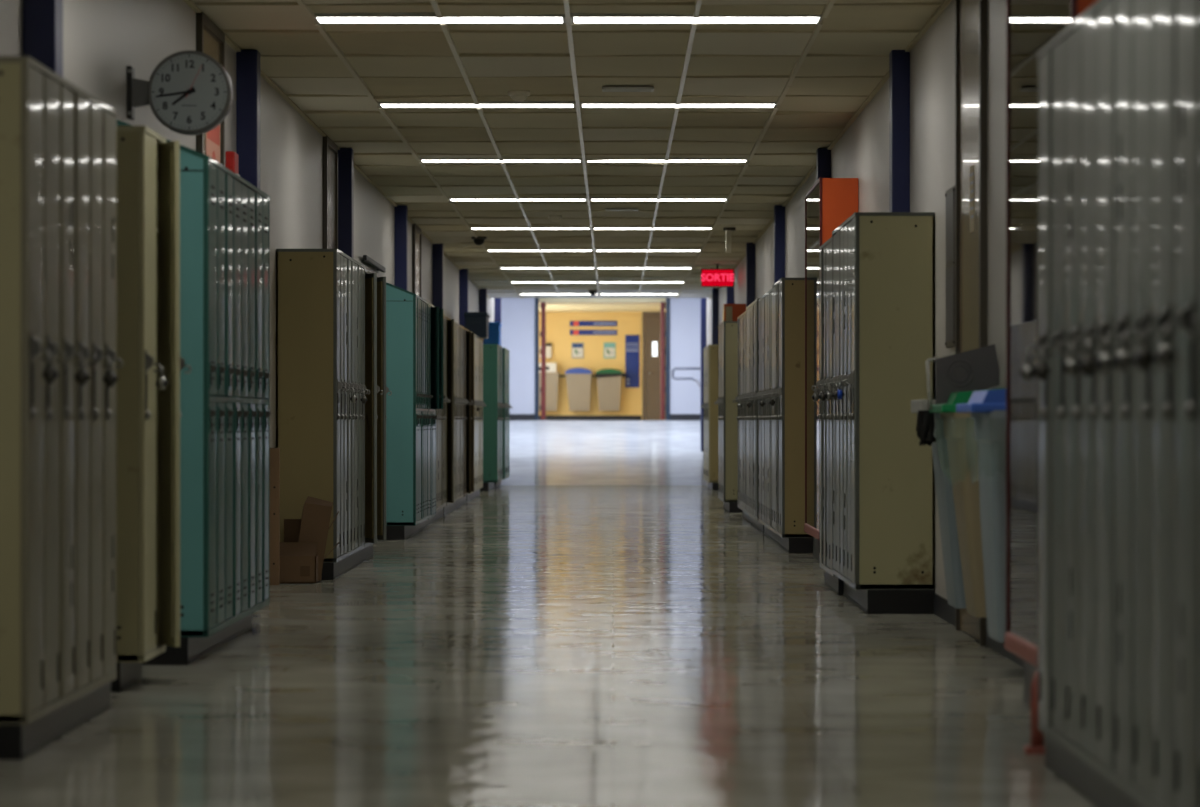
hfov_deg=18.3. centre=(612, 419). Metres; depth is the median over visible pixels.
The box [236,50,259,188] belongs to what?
pilaster
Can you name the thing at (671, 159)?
ceiling light
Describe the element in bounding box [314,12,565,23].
ceiling light
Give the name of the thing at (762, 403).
padlock
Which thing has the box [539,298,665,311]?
ceiling
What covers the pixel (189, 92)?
wall clock
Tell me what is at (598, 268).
diffuser
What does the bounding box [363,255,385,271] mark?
wall rail
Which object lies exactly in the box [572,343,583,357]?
poster
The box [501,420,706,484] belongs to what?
floor
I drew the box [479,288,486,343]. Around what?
pilaster
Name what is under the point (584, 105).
diffuser
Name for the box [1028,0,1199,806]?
lockers
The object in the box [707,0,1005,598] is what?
wall
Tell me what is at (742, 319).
lockers
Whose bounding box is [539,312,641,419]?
wall
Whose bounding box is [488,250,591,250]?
diffuser
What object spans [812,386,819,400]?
padlock
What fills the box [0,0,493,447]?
wall
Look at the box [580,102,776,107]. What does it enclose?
ceiling light
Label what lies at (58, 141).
lockers
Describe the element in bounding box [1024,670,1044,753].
post
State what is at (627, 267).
ceiling light
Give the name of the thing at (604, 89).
ceiling vent
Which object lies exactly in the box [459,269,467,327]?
pilaster
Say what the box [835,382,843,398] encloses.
padlock
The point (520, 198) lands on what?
ceiling light
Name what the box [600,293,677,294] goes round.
ceiling light
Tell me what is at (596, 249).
ceiling light
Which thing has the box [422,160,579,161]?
diffuser
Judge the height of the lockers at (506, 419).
1.926 m
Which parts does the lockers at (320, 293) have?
door, door, handle, handle, door, door, handle, door, handle, door, handle, handle, door, door, handle, handle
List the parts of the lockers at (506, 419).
door, door, door, door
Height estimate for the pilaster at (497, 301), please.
3.600 m
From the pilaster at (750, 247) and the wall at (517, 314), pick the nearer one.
the pilaster at (750, 247)
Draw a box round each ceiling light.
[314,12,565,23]
[379,101,575,107]
[420,158,581,162]
[449,197,586,200]
[471,227,589,229]
[487,248,592,251]
[500,266,594,268]
[511,281,596,282]
[519,293,597,294]
[571,13,821,23]
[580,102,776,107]
[586,157,747,162]
[590,197,726,200]
[593,226,711,229]
[595,248,700,251]
[597,266,691,268]
[598,281,683,282]
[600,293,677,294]
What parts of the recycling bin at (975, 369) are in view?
lid hinge frame, raised lid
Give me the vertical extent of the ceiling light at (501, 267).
0.053 m
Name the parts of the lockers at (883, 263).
handle, handle, door, handle, door, door, handle, door, handle, handle, door, door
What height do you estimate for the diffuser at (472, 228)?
0.024 m
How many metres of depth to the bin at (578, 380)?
79.71 m
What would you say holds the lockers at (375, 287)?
on the floor at (527, 645)
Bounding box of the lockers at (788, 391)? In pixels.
[767,278,812,552]
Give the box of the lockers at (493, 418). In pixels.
[480,344,505,490]
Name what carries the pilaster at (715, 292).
attached to the wall at (862, 152)
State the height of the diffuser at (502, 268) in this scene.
0.024 m
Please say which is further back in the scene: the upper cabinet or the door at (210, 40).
the upper cabinet
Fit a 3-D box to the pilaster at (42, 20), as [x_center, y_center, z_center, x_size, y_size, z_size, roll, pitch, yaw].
[-1.905,-0.498,12.450,0.110,2.856,0.180,0,0,0]
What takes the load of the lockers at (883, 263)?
on the floor at (527, 645)
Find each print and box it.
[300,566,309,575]
[573,344,582,354]
[605,344,614,354]
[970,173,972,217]
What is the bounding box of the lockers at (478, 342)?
[466,334,485,502]
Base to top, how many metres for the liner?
0.149 m
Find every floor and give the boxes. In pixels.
[0,485,1096,806]
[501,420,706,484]
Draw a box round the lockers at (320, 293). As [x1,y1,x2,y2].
[276,249,369,579]
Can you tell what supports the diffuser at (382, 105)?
attached to the ceiling light at (482, 104)
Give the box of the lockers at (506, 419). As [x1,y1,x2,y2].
[494,348,512,487]
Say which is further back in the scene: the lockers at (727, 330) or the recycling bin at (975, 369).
the lockers at (727, 330)
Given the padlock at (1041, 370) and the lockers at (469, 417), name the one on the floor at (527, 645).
the lockers at (469, 417)
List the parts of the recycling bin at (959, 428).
lid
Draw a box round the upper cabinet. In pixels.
[724,304,745,320]
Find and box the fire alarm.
[226,151,239,175]
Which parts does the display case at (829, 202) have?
sill, glass pane, frame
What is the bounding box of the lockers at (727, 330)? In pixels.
[714,321,742,511]
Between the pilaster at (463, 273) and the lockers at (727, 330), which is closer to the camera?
the lockers at (727, 330)
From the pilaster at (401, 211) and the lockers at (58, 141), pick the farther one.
the pilaster at (401, 211)
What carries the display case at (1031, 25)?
on the floor at (527, 645)
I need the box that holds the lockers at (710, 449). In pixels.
[700,345,717,489]
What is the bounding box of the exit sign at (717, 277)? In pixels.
[701,264,733,286]
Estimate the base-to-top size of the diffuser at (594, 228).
0.024 m
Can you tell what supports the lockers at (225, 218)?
on the floor at (527, 645)
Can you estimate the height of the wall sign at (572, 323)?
0.112 m
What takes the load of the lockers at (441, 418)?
on the floor at (527, 645)
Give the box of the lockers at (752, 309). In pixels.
[742,298,763,533]
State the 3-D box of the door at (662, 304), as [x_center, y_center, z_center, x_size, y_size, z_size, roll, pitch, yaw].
[1.003,-1.221,73.798,0.117,2.428,1.124,0,0,0]
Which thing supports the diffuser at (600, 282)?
attached to the ceiling light at (598, 281)
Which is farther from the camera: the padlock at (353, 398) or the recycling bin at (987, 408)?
the padlock at (353, 398)
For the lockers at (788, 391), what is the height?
1.926 m
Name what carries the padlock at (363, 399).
attached to the lockers at (320, 293)
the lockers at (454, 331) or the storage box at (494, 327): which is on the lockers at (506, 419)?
the storage box at (494, 327)
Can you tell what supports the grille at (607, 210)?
attached to the ceiling vent at (606, 209)
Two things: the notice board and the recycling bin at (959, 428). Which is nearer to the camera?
the recycling bin at (959, 428)
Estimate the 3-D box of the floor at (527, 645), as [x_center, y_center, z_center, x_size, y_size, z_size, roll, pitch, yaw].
[-0.207,0.980,25.100,3.705,0.100,56.200,0,0,0]
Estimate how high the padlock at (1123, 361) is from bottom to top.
0.084 m
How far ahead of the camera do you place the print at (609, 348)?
79.98 m
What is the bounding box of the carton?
[539,363,556,371]
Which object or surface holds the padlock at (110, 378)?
attached to the lockers at (58, 141)
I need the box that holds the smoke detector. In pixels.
[508,90,529,101]
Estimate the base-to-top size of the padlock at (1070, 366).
0.084 m
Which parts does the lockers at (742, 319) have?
door, door, door, door, door, door, door, door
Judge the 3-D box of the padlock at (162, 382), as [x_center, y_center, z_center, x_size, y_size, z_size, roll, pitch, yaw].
[-1.550,-0.144,12.807,0.042,0.084,0.048,0,0,0]
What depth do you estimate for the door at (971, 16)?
15.89 m
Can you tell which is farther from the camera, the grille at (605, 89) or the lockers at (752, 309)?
the lockers at (752, 309)
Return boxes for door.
[196,11,224,165]
[323,136,337,248]
[412,224,420,296]
[539,302,545,419]
[642,312,665,419]
[660,302,665,419]
[955,0,987,644]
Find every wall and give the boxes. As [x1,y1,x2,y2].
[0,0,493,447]
[501,298,700,413]
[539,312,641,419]
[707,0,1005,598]
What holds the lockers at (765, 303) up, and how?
on the floor at (527, 645)
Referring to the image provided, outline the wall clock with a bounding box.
[127,50,232,134]
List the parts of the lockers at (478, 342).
door, door, door, door, door, door, door, door, door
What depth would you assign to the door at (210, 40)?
17.95 m
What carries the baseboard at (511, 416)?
attached to the wall at (517, 314)
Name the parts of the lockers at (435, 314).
door, door, door, door, door, door, door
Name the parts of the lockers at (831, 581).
handle, handle, door, door, handle, handle, door, door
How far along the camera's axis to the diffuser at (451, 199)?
32.62 m
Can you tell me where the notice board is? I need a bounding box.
[945,185,954,347]
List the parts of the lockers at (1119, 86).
handle, door, handle, door, handle, door, handle, door, handle, door, handle, door, handle, door, handle, door, handle, door, handle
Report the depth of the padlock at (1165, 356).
7.37 m
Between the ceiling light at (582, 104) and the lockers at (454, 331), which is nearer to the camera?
the ceiling light at (582, 104)
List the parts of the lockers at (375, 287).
door, handle, door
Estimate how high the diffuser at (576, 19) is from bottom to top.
0.024 m
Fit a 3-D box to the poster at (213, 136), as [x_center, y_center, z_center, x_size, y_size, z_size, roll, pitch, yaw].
[-1.941,-1.270,18.100,0.003,0.480,0.640,0,0,0]
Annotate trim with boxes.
[535,298,669,419]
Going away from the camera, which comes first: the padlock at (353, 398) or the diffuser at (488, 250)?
the padlock at (353, 398)
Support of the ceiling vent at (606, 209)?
in the ceiling at (741, 141)
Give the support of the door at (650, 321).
in the wall at (558, 327)
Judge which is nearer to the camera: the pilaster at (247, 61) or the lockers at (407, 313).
the pilaster at (247, 61)
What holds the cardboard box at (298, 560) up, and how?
on the floor at (527, 645)
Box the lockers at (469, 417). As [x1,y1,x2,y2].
[461,328,477,505]
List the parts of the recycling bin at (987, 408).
lid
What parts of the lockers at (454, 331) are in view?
door, door, door, door, door, door, door, door, door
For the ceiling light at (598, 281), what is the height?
0.053 m
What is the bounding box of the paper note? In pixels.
[970,165,973,232]
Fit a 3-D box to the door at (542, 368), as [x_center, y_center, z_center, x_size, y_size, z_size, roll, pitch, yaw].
[-1.400,-1.221,73.798,0.120,2.428,1.124,0,0,0]
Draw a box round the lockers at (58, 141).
[0,56,123,759]
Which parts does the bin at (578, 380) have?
lid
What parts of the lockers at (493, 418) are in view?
door, door, door, door, door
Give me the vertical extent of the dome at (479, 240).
0.102 m
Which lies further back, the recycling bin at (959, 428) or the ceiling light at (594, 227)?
the ceiling light at (594, 227)
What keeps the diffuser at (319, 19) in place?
attached to the ceiling light at (413, 17)
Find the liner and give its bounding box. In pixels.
[916,410,935,445]
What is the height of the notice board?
0.720 m
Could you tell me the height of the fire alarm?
0.260 m
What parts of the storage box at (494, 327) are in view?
lid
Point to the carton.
(550, 367)
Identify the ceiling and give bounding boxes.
[192,0,943,297]
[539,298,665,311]
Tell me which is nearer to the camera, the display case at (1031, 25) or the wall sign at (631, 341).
the display case at (1031, 25)
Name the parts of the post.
foot plate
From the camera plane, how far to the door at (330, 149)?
25.64 m
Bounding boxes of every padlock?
[43,353,57,382]
[75,357,88,384]
[104,360,116,386]
[156,366,167,389]
[350,389,356,402]
[361,391,366,403]
[759,396,764,406]
[769,394,774,405]
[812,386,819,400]
[819,386,825,400]
[824,384,831,399]
[832,383,837,399]
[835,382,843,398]
[1020,350,1035,380]
[1033,347,1049,379]
[1062,342,1079,376]
[1078,340,1096,375]
[1095,337,1113,373]
[1114,333,1133,372]
[1133,330,1154,370]
[1155,326,1176,368]
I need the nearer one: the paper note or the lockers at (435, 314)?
the paper note
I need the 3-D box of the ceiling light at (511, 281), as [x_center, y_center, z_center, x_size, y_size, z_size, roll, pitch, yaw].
[-0.829,-1.944,52.039,1.202,0.053,0.290,0,0,0]
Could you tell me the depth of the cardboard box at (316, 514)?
21.37 m
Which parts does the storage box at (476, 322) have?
handle, lid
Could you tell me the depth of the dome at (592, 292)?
55.16 m
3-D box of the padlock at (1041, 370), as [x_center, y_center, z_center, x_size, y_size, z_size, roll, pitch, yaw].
[1.095,-0.144,9.516,0.042,0.084,0.048,0,0,0]
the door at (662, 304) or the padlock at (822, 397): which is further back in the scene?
the door at (662, 304)
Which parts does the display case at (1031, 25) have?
sill, glass pane, frame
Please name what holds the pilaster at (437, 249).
attached to the wall at (101, 38)
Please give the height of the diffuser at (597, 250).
0.024 m
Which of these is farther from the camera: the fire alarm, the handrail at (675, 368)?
the handrail at (675, 368)
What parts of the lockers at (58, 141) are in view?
door, handle, door, handle, door, handle, door, handle, door, handle, door, handle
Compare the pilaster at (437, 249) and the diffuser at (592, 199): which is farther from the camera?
the pilaster at (437, 249)
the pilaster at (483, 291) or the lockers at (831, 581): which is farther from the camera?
the pilaster at (483, 291)
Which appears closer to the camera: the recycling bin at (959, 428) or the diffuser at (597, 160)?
the recycling bin at (959, 428)
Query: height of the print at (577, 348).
0.240 m
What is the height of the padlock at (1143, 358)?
0.084 m
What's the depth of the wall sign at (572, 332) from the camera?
79.98 m
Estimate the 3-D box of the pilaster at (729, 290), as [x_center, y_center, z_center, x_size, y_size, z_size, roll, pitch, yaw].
[1.498,-0.498,47.550,0.095,2.856,0.180,0,0,0]
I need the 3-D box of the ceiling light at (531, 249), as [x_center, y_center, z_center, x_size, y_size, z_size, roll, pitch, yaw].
[-0.829,-1.944,42.285,1.202,0.053,0.290,0,0,0]
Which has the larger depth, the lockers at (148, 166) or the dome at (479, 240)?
the dome at (479, 240)
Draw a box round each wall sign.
[570,321,616,325]
[570,330,616,334]
[625,335,638,387]
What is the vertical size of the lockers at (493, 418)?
1.926 m
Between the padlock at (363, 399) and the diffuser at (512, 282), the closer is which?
the padlock at (363, 399)
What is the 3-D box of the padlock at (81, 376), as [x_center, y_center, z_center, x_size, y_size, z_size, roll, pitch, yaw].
[-1.550,-0.144,10.879,0.042,0.084,0.048,0,0,0]
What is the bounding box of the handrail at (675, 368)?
[672,367,700,388]
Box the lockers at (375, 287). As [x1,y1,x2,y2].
[362,269,391,562]
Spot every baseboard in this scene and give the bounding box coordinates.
[509,414,700,419]
[539,416,640,419]
[934,593,1023,667]
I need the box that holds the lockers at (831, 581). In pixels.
[812,237,843,594]
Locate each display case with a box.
[804,177,857,560]
[1005,0,1097,706]
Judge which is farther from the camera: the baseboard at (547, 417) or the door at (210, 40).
the baseboard at (547, 417)
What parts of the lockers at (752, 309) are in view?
door, door, door, handle, door, door, handle, door, door, door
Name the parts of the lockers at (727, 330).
door, door, door, door, door, door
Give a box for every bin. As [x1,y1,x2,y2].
[539,373,558,410]
[565,368,591,410]
[595,369,625,410]
[911,344,998,607]
[929,388,1004,616]
[956,389,1007,641]
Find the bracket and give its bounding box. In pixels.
[723,227,735,252]
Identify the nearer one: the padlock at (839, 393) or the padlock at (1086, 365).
the padlock at (1086, 365)
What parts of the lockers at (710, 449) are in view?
door, door, door, door, door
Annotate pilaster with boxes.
[22,0,62,76]
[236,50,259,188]
[338,148,353,258]
[395,205,407,290]
[432,243,442,308]
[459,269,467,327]
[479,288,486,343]
[494,298,500,322]
[701,298,706,451]
[712,288,718,344]
[726,287,733,303]
[746,243,754,309]
[774,205,784,283]
[816,148,830,180]
[889,50,909,211]
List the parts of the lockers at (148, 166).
door, handle, door, handle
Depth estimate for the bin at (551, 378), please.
79.73 m
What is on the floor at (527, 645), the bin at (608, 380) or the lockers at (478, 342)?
the lockers at (478, 342)
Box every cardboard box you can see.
[280,519,320,582]
[298,496,339,580]
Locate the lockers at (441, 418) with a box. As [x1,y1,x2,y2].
[426,314,450,525]
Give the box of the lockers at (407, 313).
[386,282,430,539]
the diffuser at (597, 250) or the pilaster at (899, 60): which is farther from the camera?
the diffuser at (597, 250)
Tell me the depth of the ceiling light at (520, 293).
57.05 m
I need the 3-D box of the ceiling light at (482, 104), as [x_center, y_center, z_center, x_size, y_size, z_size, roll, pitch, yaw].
[-0.829,-1.944,22.777,1.202,0.053,0.290,0,0,0]
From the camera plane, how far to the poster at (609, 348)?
79.98 m
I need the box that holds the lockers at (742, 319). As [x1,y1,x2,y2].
[733,310,751,523]
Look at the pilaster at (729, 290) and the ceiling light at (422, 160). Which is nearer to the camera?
the ceiling light at (422, 160)
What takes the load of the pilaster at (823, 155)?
attached to the wall at (862, 152)
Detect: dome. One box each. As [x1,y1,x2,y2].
[471,236,486,244]
[588,290,597,295]
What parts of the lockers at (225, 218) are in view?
handle, door, handle, door, door, door, handle, handle, door, door, handle, handle, door, door, handle, handle, door, door, handle, handle, door, door, handle, handle, door, door, handle, handle, door, door, handle, handle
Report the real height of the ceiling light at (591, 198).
0.053 m
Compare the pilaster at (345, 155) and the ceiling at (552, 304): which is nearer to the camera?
the pilaster at (345, 155)
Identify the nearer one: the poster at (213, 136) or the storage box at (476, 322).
the poster at (213, 136)
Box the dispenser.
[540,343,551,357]
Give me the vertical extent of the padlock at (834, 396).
0.084 m
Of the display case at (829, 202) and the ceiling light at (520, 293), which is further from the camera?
the ceiling light at (520, 293)
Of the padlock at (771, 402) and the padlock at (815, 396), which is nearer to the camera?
the padlock at (815, 396)
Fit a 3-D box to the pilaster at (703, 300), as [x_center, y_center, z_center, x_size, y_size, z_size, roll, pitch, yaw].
[1.498,-0.870,61.600,0.095,3.600,0.200,0,0,0]
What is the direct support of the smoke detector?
attached to the ceiling at (741, 141)
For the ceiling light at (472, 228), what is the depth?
37.40 m
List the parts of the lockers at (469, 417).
door, door, door, door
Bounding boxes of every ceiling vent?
[602,87,653,91]
[606,209,638,210]
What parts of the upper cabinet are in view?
panel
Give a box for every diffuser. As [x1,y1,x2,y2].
[317,17,562,22]
[381,104,572,106]
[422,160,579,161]
[451,199,584,200]
[472,228,588,228]
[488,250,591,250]
[502,268,593,268]
[512,282,595,282]
[574,17,818,22]
[583,104,773,106]
[588,160,745,161]
[592,199,725,200]
[594,228,710,228]
[597,250,699,250]
[598,268,689,268]
[600,282,682,282]
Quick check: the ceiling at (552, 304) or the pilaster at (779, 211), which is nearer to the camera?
the pilaster at (779, 211)
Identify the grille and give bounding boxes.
[605,89,650,90]
[607,210,636,210]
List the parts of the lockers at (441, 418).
door, door, door, door, door, door, door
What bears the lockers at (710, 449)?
on the floor at (527, 645)
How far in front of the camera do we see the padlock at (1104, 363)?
8.28 m
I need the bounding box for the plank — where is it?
[270,448,279,584]
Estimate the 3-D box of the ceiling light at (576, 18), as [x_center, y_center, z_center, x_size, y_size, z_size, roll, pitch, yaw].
[0.399,-1.944,17.900,1.202,0.053,0.290,0,0,0]
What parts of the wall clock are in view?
wall plate, arm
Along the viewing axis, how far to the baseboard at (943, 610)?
16.77 m
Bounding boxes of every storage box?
[464,312,489,338]
[484,322,501,345]
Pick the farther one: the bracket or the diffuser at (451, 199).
the bracket
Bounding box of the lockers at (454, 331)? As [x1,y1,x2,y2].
[443,317,467,515]
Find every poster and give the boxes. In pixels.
[206,125,219,162]
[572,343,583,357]
[604,343,614,357]
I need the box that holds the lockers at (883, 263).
[826,212,934,613]
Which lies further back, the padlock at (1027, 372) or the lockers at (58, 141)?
the lockers at (58, 141)
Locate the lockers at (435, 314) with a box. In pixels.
[419,304,444,530]
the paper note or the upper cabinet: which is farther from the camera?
the upper cabinet
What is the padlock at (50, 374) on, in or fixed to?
attached to the lockers at (58, 141)
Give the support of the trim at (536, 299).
attached to the wall at (517, 314)
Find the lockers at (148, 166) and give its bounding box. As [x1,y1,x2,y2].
[111,126,190,691]
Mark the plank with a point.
(274, 452)
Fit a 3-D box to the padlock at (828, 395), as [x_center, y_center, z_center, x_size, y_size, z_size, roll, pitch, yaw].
[1.110,-0.144,19.179,0.042,0.084,0.048,0,0,-11]
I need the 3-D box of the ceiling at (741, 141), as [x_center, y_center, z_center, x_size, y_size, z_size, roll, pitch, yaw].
[0.000,-2.339,35.100,7.500,0.862,76.200,0,0,0]
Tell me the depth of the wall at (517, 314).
73.00 m
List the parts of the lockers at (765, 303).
handle, door, door, door, handle, door, door, door, door, door, door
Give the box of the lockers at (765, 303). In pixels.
[753,288,778,544]
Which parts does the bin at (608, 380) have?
lid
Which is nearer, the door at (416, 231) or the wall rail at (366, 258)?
the wall rail at (366, 258)
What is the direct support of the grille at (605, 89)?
attached to the ceiling vent at (604, 89)
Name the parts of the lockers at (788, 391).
handle, door, door, handle, door, handle, door, door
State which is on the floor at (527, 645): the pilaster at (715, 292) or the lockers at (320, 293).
the lockers at (320, 293)
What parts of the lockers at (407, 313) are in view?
door, door, door, door, door, door, door, door, door, door, door, door, door, door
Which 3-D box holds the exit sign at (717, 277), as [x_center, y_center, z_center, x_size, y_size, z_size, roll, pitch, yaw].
[1.291,-1.786,46.000,0.413,0.285,0.097,0,0,0]

